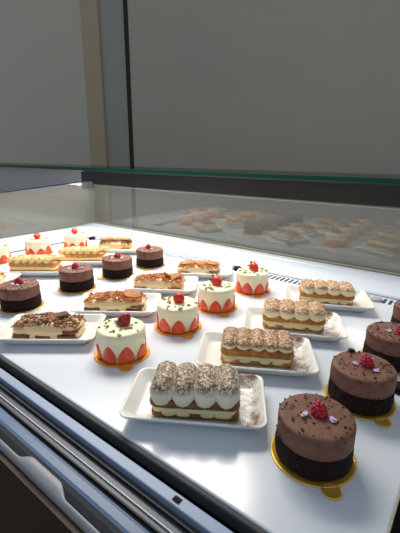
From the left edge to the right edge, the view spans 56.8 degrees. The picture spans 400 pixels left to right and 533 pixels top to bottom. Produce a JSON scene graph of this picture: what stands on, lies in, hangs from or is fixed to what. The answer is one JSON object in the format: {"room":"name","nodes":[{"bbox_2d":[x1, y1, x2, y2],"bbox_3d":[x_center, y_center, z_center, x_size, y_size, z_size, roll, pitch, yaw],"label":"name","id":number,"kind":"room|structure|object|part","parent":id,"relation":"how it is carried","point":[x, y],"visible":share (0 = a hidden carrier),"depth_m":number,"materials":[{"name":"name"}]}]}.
{"room":"food shop","nodes":[
{"label":"food shop","id":0,"kind":"room"},
{"bbox_2d":[0,0,399,273],"bbox_3d":[0.351,-1.208,2.338,7.800,3.400,0.120,13,20,36],"label":"wall","id":1,"kind":"structure","parent":0,"point":[268,85],"depth_m":2.44,"materials":[{"name":"grey paint"}]},
{"bbox_2d":[79,0,111,223],"bbox_3d":[-0.875,-1.481,3.234,0.225,3.400,0.130,13,20,36],"label":"trim","id":2,"kind":"structure","parent":1,"relation":"attached to","point":[89,9],"depth_m":3.18,"materials":[{"name":"beige paint"}]},
{"bbox_2d":[99,0,132,227],"bbox_3d":[-0.660,-1.437,3.089,0.300,3.400,0.108,13,20,36],"label":"trim","id":3,"kind":"structure","parent":1,"relation":"attached to","point":[110,11],"depth_m":3.06,"materials":[{"name":"grey paint"}]},
{"bbox_2d":[123,0,136,228],"bbox_3d":[-0.528,-1.404,2.982,0.045,3.400,0.125,13,20,36],"label":"trim","id":4,"kind":"structure","parent":1,"relation":"attached to","point":[125,8],"depth_m":2.95,"materials":[{"name":"black metal"}]},
{"bbox_3d":[-1.009,0.956,1.149,7.800,0.100,4.500,13,20,36],"label":"floor","id":5,"kind":"structure","parent":0,"visible":0},
{"bbox_2d":[0,163,399,532],"bbox_3d":[-0.632,0.202,1.500,4.120,1.154,1.174,13,20,36],"label":"display case","id":6,"kind":"object","parent":5,"relation":"on","point":[70,462],"visible":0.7,"depth_m":0.43,"materials":[{"name":"metal"},{"name":"glass"},{"name":"black rubber"}]},
{"bbox_2d":[3,273,20,282],"bbox_3d":[-0.528,0.039,0.883,0.168,0.018,0.103,0,16,-1],"label":"dessert plate","id":7,"kind":"object","parent":6,"relation":"on","point":[9,276],"visible":0.35,"depth_m":0.92,"materials":[{"name":"white ceramic"}]},
{"bbox_2d":[0,272,5,283],"bbox_3d":[-0.533,0.027,0.878,0.122,0.031,0.062,0,16,-2],"label":"slice","id":8,"kind":"object","parent":7,"relation":"on","point":[2,276],"visible":0.98,"depth_m":0.89,"materials":[{"name":"brown food"}]},
{"bbox_2d":[0,300,43,313],"bbox_3d":[-0.372,0.081,0.772,0.088,0.002,0.088,4,17,12],"label":"cake board","id":9,"kind":"object","parent":6,"relation":"on","point":[42,303],"visible":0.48,"depth_m":0.74,"materials":[{"name":"gold metal"}]},
{"bbox_2d":[0,277,41,311],"bbox_3d":[-0.372,0.051,0.763,0.079,0.062,0.080,13,20,36],"label":"cake","id":10,"kind":"object","parent":9,"relation":"on","point":[18,294],"visible":1,"depth_m":0.74,"materials":[{"name":"brown food"}]},
{"bbox_2d":[0,262,73,275],"bbox_3d":[-0.431,0.009,0.987,0.168,0.018,0.095,0,16,-1],"label":"dessert plate","id":11,"kind":"object","parent":6,"relation":"on","point":[6,269],"visible":0.29,"depth_m":0.95,"materials":[{"name":"white ceramic"}]},
{"bbox_2d":[6,254,64,271],"bbox_3d":[-0.433,-0.009,0.981,0.139,0.044,0.056,0,16,-2],"label":"slice","id":12,"kind":"object","parent":11,"relation":"on","point":[31,262],"visible":0.97,"depth_m":0.96,"materials":[{"name":"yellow food"}]},
{"bbox_3d":[-0.224,0.582,0.516,2.150,0.788,0.006,13,20,36],"label":"sliding door","id":13,"kind":"part","parent":6,"relation":"part of","materials":[{"name":"brown"}]},
{"bbox_3d":[-0.653,-0.060,1.294,0.171,0.053,0.771,13,20,36],"label":"sill","id":14,"kind":"part","parent":6,"relation":"part of","materials":[{"name":"grey plastic"}]},
{"bbox_2d":[0,167,95,200],"bbox_3d":[-1.269,-0.545,2.276,1.940,0.140,0.040,13,20,36],"label":"canopy","id":15,"kind":"object","parent":6,"relation":"attached to","point":[11,178],"visible":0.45,"depth_m":1.90,"materials":[{"name":"grey"}]},
{"bbox_3d":[-0.234,0.197,0.427,1.200,0.018,0.014,13,20,36],"label":"finger pull","id":16,"kind":"part","parent":6,"relation":"part of","materials":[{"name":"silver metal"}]},
{"bbox_2d":[0,314,105,344],"bbox_3d":[-0.256,0.111,0.644,0.168,0.018,0.103,0,16,-1],"label":"dessert plate","id":17,"kind":"object","parent":6,"relation":"on","point":[92,321],"visible":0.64,"depth_m":0.63,"materials":[{"name":"white ceramic"}]},
{"bbox_2d":[11,311,85,338],"bbox_3d":[-0.261,0.098,0.639,0.117,0.033,0.063,0,16,-1],"label":"slice","id":18,"kind":"object","parent":17,"relation":"on","point":[47,325],"visible":1,"depth_m":0.62,"materials":[{"name":"brown food"}]},
{"bbox_3d":[-0.206,0.202,0.425,2.150,0.030,0.014,13,20,36],"label":"rail","id":19,"kind":"part","parent":6,"relation":"part of","materials":[{"name":"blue metal"}]},
{"bbox_2d":[58,283,95,294],"bbox_3d":[-0.292,0.049,0.883,0.088,0.002,0.088,4,17,12],"label":"cake board","id":20,"kind":"object","parent":6,"relation":"on","point":[94,286],"visible":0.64,"depth_m":0.85,"materials":[{"name":"gold metal"}]},
{"bbox_2d":[59,262,94,291],"bbox_3d":[-0.292,0.019,0.874,0.079,0.062,0.079,13,20,36],"label":"cake","id":21,"kind":"object","parent":20,"relation":"on","point":[75,277],"visible":1,"depth_m":0.85,"materials":[{"name":"brown food"}]},
{"bbox_2d":[62,253,114,265],"bbox_3d":[-0.334,-0.019,1.082,0.168,0.018,0.095,0,16,-1],"label":"dessert plate","id":22,"kind":"object","parent":6,"relation":"on","point":[93,263],"visible":0.2,"depth_m":1.04,"materials":[{"name":"white ceramic"}]},
{"bbox_2d":[58,246,109,260],"bbox_3d":[-0.336,-0.036,1.077,0.140,0.044,0.056,0,16,-1],"label":"slice","id":23,"kind":"object","parent":22,"relation":"on","point":[72,253],"visible":0.88,"depth_m":1.05,"materials":[{"name":"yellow food"}]},
{"bbox_2d":[70,292,161,316],"bbox_3d":[-0.166,0.080,0.753,0.168,0.018,0.103,1,16,0],"label":"dessert plate","id":24,"kind":"object","parent":6,"relation":"on","point":[152,300],"visible":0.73,"depth_m":0.73,"materials":[{"name":"white ceramic"}]},
{"bbox_2d":[84,289,146,310],"bbox_3d":[-0.170,0.066,0.749,0.126,0.035,0.065,1,16,0],"label":"slice","id":25,"kind":"object","parent":24,"relation":"on","point":[117,300],"visible":0.96,"depth_m":0.73,"materials":[{"name":"brown food"}]},
{"bbox_2d":[97,272,134,279],"bbox_3d":[-0.216,0.022,0.976,0.088,0.002,0.088,2,17,6],"label":"cake board","id":26,"kind":"object","parent":6,"relation":"on","point":[102,276],"visible":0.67,"depth_m":0.95,"materials":[{"name":"gold metal"}]},
{"bbox_2d":[102,252,132,278],"bbox_3d":[-0.216,-0.008,0.967,0.080,0.062,0.080,13,20,36],"label":"cake","id":27,"kind":"object","parent":26,"relation":"on","point":[115,266],"visible":1,"depth_m":0.94,"materials":[{"name":"brown food"}]},
{"bbox_2d":[92,242,144,253],"bbox_3d":[-0.272,-0.060,1.224,0.168,0.018,0.103,1,16,1],"label":"dessert plate","id":28,"kind":"object","parent":6,"relation":"on","point":[136,245],"visible":0.39,"depth_m":1.19,"materials":[{"name":"white ceramic"}]},
{"bbox_2d":[98,237,133,249],"bbox_3d":[-0.278,-0.075,1.219,0.113,0.038,0.062,1,16,1],"label":"slice","id":29,"kind":"object","parent":28,"relation":"on","point":[111,242],"visible":0.89,"depth_m":1.20,"materials":[{"name":"brown food"}]},
{"bbox_2d":[94,344,149,370],"bbox_3d":[-0.122,0.137,0.589,0.092,0.002,0.088,13,20,36],"label":"cake board","id":30,"kind":"object","parent":6,"relation":"on","point":[123,367],"visible":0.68,"depth_m":0.56,"materials":[{"name":"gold metal"}]},
{"bbox_2d":[96,313,146,363],"bbox_3d":[-0.124,0.104,0.581,0.077,0.066,0.077,13,20,36],"label":"cake","id":31,"kind":"object","parent":30,"relation":"on","point":[121,339],"visible":1,"depth_m":0.56,"materials":[{"name":"beige food"}]},
{"bbox_2d":[135,263,164,269],"bbox_3d":[-0.147,-0.005,1.069,0.088,0.002,0.094,13,20,36],"label":"cake board","id":32,"kind":"object","parent":6,"relation":"on","point":[142,268],"visible":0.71,"depth_m":1.04,"materials":[{"name":"gold metal"}]},
{"bbox_2d":[136,243,163,267],"bbox_3d":[-0.144,-0.035,1.062,0.080,0.061,0.079,13,20,36],"label":"cake","id":33,"kind":"object","parent":32,"relation":"on","point":[148,256],"visible":1,"depth_m":1.04,"materials":[{"name":"brown food"}]},
{"bbox_2d":[122,274,197,294],"bbox_3d":[-0.091,0.045,0.873,0.168,0.018,0.103,2,16,4],"label":"dessert plate","id":34,"kind":"object","parent":6,"relation":"on","point":[190,281],"visible":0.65,"depth_m":0.84,"materials":[{"name":"white ceramic"}]},
{"bbox_2d":[133,272,184,289],"bbox_3d":[-0.095,0.029,0.868,0.122,0.038,0.062,2,16,4],"label":"slice","id":35,"kind":"object","parent":34,"relation":"on","point":[164,280],"visible":0.94,"depth_m":0.85,"materials":[{"name":"brown food"}]},
{"bbox_2d":[154,321,201,338],"bbox_3d":[-0.041,0.109,0.686,0.088,0.002,0.088,7,18,21],"label":"cake board","id":36,"kind":"object","parent":6,"relation":"on","point":[188,335],"visible":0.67,"depth_m":0.65,"materials":[{"name":"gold metal"}]},
{"bbox_2d":[157,292,198,334],"bbox_3d":[-0.041,0.078,0.677,0.078,0.064,0.078,13,20,36],"label":"cake","id":37,"kind":"object","parent":36,"relation":"on","point":[177,314],"visible":1,"depth_m":0.65,"materials":[{"name":"beige food"}]},
{"bbox_2d":[119,367,267,429],"bbox_3d":[-0.005,0.167,0.462,0.170,0.018,0.105,2,17,6],"label":"dessert plate","id":38,"kind":"object","parent":6,"relation":"on","point":[136,405],"visible":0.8,"depth_m":0.45,"materials":[{"name":"white ceramic"}]},
{"bbox_2d":[149,360,240,420],"bbox_3d":[-0.005,0.148,0.445,0.107,0.052,0.066,2,16,4],"label":"tiramisu","id":39,"kind":"object","parent":38,"relation":"on","point":[184,391],"visible":1,"depth_m":0.42,"materials":[{"name":"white food"}]},
{"bbox_2d":[167,262,231,278],"bbox_3d":[0.002,0.012,0.987,0.168,0.018,0.103,2,16,4],"label":"dessert plate","id":40,"kind":"object","parent":6,"relation":"on","point":[225,268],"visible":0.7,"depth_m":0.97,"materials":[{"name":"white ceramic"}]},
{"bbox_2d":[176,260,219,273],"bbox_3d":[-0.004,0.000,0.983,0.116,0.031,0.062,2,16,4],"label":"slice","id":41,"kind":"object","parent":40,"relation":"on","point":[186,266],"visible":0.96,"depth_m":0.96,"materials":[{"name":"brown food"}]},
{"bbox_2d":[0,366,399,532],"bbox_3d":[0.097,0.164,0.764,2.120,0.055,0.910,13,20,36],"label":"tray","id":42,"kind":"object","parent":6,"relation":"attached to","point":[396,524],"depth_m":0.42,"materials":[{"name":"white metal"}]},
{"bbox_2d":[0,163,399,178],"bbox_3d":[-0.364,-0.451,1.682,4.100,0.001,0.284,13,20,36],"label":"shelf","id":43,"kind":"object","parent":6,"relation":"attached to","point":[221,173],"depth_m":1.28,"materials":[{"name":"clear glass"}]},
{"bbox_2d":[198,304,236,316],"bbox_3d":[0.036,0.083,0.775,0.092,0.002,0.088,13,20,36],"label":"cake board","id":44,"kind":"object","parent":6,"relation":"on","point":[223,314],"visible":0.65,"depth_m":0.74,"materials":[{"name":"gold metal"}]},
{"bbox_2d":[198,273,234,312],"bbox_3d":[0.035,0.050,0.767,0.077,0.067,0.077,13,20,36],"label":"cake","id":45,"kind":"object","parent":44,"relation":"on","point":[216,295],"visible":1,"depth_m":0.74,"materials":[{"name":"beige food"}]},
{"bbox_3d":[0.297,0.030,1.009,2.095,0.056,0.137,13,20,36],"label":"sill","id":46,"kind":"part","parent":6,"relation":"part of","materials":[{"name":"grey plastic"}]},
{"bbox_3d":[0.348,-0.236,1.028,2.130,0.004,0.056,13,20,36],"label":"rail trim","id":47,"kind":"part","parent":6,"relation":"part of","materials":[{"name":"grey rubber"}]},
{"bbox_3d":[0.348,-0.209,1.035,2.130,0.050,0.057,13,20,36],"label":"light rail","id":48,"kind":"part","parent":6,"relation":"part of","materials":[{"name":"black metal"}]},
{"bbox_2d":[88,237,396,306],"bbox_3d":[0.326,0.063,0.878,1.885,0.011,0.046,13,20,36],"label":"vent","id":49,"kind":"object","parent":6,"relation":"attached to","point":[379,298],"depth_m":0.98,"materials":[{"name":"white plastic"}]},
{"bbox_2d":[234,286,269,297],"bbox_3d":[0.123,0.054,0.878,0.088,0.002,0.088,13,20,36],"label":"cake board","id":50,"kind":"object","parent":6,"relation":"on","point":[242,293],"visible":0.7,"depth_m":0.84,"materials":[{"name":"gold metal"}]},
{"bbox_2d":[236,261,268,293],"bbox_3d":[0.123,0.021,0.868,0.077,0.068,0.077,13,20,36],"label":"cake","id":51,"kind":"object","parent":50,"relation":"on","point":[252,279],"visible":1,"depth_m":0.84,"materials":[{"name":"beige food"}]},
{"bbox_2d":[195,331,318,376],"bbox_3d":[0.085,0.136,0.569,0.175,0.018,0.108,3,17,7],"label":"dessert plate","id":52,"kind":"object","parent":6,"relation":"on","point":[304,360],"visible":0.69,"depth_m":0.56,"materials":[{"name":"white ceramic"}]},
{"bbox_2d":[220,326,293,367],"bbox_3d":[0.086,0.120,0.561,0.108,0.041,0.060,3,17,7],"label":"slice","id":53,"kind":"object","parent":52,"relation":"on","point":[243,345],"visible":1,"depth_m":0.54,"materials":[{"name":"brown food"}]},
{"bbox_2d":[243,306,347,341],"bbox_3d":[0.167,0.106,0.671,0.175,0.018,0.108,3,17,9],"label":"dessert plate","id":54,"kind":"object","parent":6,"relation":"on","point":[334,330],"visible":0.57,"depth_m":0.66,"materials":[{"name":"white ceramic"}]},
{"bbox_2d":[262,298,326,332],"bbox_3d":[0.170,0.087,0.672,0.110,0.044,0.062,4,17,11],"label":"slice","id":55,"kind":"object","parent":54,"relation":"on","point":[287,314],"visible":1,"depth_m":0.65,"materials":[{"name":"brown food"}]},
{"bbox_2d":[270,434,356,500],"bbox_3d":[0.119,0.197,0.391,0.088,0.002,0.088,13,20,36],"label":"cake board","id":56,"kind":"object","parent":6,"relation":"on","point":[331,490],"visible":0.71,"depth_m":0.36,"materials":[{"name":"gold metal"}]},
{"bbox_2d":[275,393,356,481],"bbox_3d":[0.119,0.167,0.383,0.079,0.062,0.080,13,20,36],"label":"cake","id":57,"kind":"object","parent":56,"relation":"on","point":[315,434],"visible":1,"depth_m":0.36,"materials":[{"name":"brown food"}]},
{"bbox_2d":[285,285,374,311],"bbox_3d":[0.272,0.071,0.796,0.175,0.018,0.108,4,17,11],"label":"dessert plate","id":58,"kind":"object","parent":6,"relation":"on","point":[362,302],"visible":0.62,"depth_m":0.78,"materials":[{"name":"white ceramic"}]},
{"bbox_2d":[299,278,355,305],"bbox_3d":[0.269,0.054,0.789,0.111,0.043,0.062,4,17,12],"label":"slice","id":59,"kind":"object","parent":58,"relation":"on","point":[332,292],"visible":0.98,"depth_m":0.77,"materials":[{"name":"brown food"}]},
{"bbox_2d":[324,383,396,427],"bbox_3d":[0.208,0.171,0.482,0.089,0.002,0.088,13,20,36],"label":"cake board","id":60,"kind":"object","parent":6,"relation":"on","point":[382,420],"visible":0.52,"depth_m":0.45,"materials":[{"name":"gold metal"}]},
{"bbox_2d":[328,348,396,415],"bbox_3d":[0.207,0.141,0.474,0.080,0.062,0.078,13,20,36],"label":"cake","id":61,"kind":"object","parent":60,"relation":"on","point":[363,383],"visible":0.99,"depth_m":0.45,"materials":[{"name":"brown food"}]},
{"bbox_2d":[395,381,399,394],"bbox_3d":[0.269,0.163,0.497,0.024,0.010,0.024,13,20,36],"label":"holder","id":62,"kind":"object","parent":6,"relation":"on","point":[397,388],"visible":0.49,"depth_m":0.49,"materials":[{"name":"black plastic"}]},
{"bbox_3d":[0.295,0.144,0.575,0.089,0.002,0.088,13,20,36],"label":"cake board","id":63,"kind":"object","parent":6,"relation":"on","visible":0},
{"bbox_2d":[362,321,399,371],"bbox_3d":[0.295,0.114,0.566,0.079,0.062,0.079,13,20,36],"label":"cake","id":64,"kind":"object","parent":63,"relation":"on","point":[382,339],"visible":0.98,"depth_m":0.55,"materials":[{"name":"brown food"}]},
{"bbox_3d":[-0.520,-0.043,1.188,0.088,0.002,0.094,13,20,36],"label":"cake board","id":65,"kind":"object","parent":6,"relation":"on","visible":0},
{"bbox_2d":[24,232,51,254],"bbox_3d":[-0.517,-0.075,1.181,0.076,0.065,0.076,13,20,36],"label":"cake","id":66,"kind":"object","parent":65,"relation":"on","point":[36,245],"visible":0.98,"depth_m":1.16,"materials":[{"name":"beige food"}]},
{"bbox_3d":[-0.603,-0.015,1.093,0.088,0.002,0.094,13,20,36],"label":"cake board","id":67,"kind":"object","parent":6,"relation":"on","visible":0},
{"bbox_2d":[0,243,10,262],"bbox_3d":[-0.600,-0.048,1.087,0.077,0.065,0.078,13,20,36],"label":"cake","id":68,"kind":"object","parent":67,"relation":"on","point":[5,253],"visible":0.85,"depth_m":1.07,"materials":[{"name":"beige food"}]},
{"bbox_3d":[-0.429,-0.067,1.272,0.088,0.002,0.094,13,20,36],"label":"cake board","id":69,"kind":"object","parent":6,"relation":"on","visible":0},
{"bbox_2d":[63,228,87,246],"bbox_3d":[-0.427,-0.099,1.265,0.078,0.065,0.078,13,20,36],"label":"cake","id":70,"kind":"object","parent":69,"relation":"on","point":[73,238],"visible":0.88,"depth_m":1.24,"materials":[{"name":"beige food"}]},
{"bbox_3d":[0.388,0.117,0.671,0.089,0.002,0.088,13,20,36],"label":"cake board","id":71,"kind":"object","parent":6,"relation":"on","visible":0},
{"bbox_2d":[391,300,399,322],"bbox_3d":[0.388,0.087,0.662,0.079,0.062,0.079,13,20,36],"label":"cake","id":72,"kind":"object","parent":71,"relation":"on","point":[395,317],"visible":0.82,"depth_m":0.66,"materials":[{"name":"brown food"}]}
]}

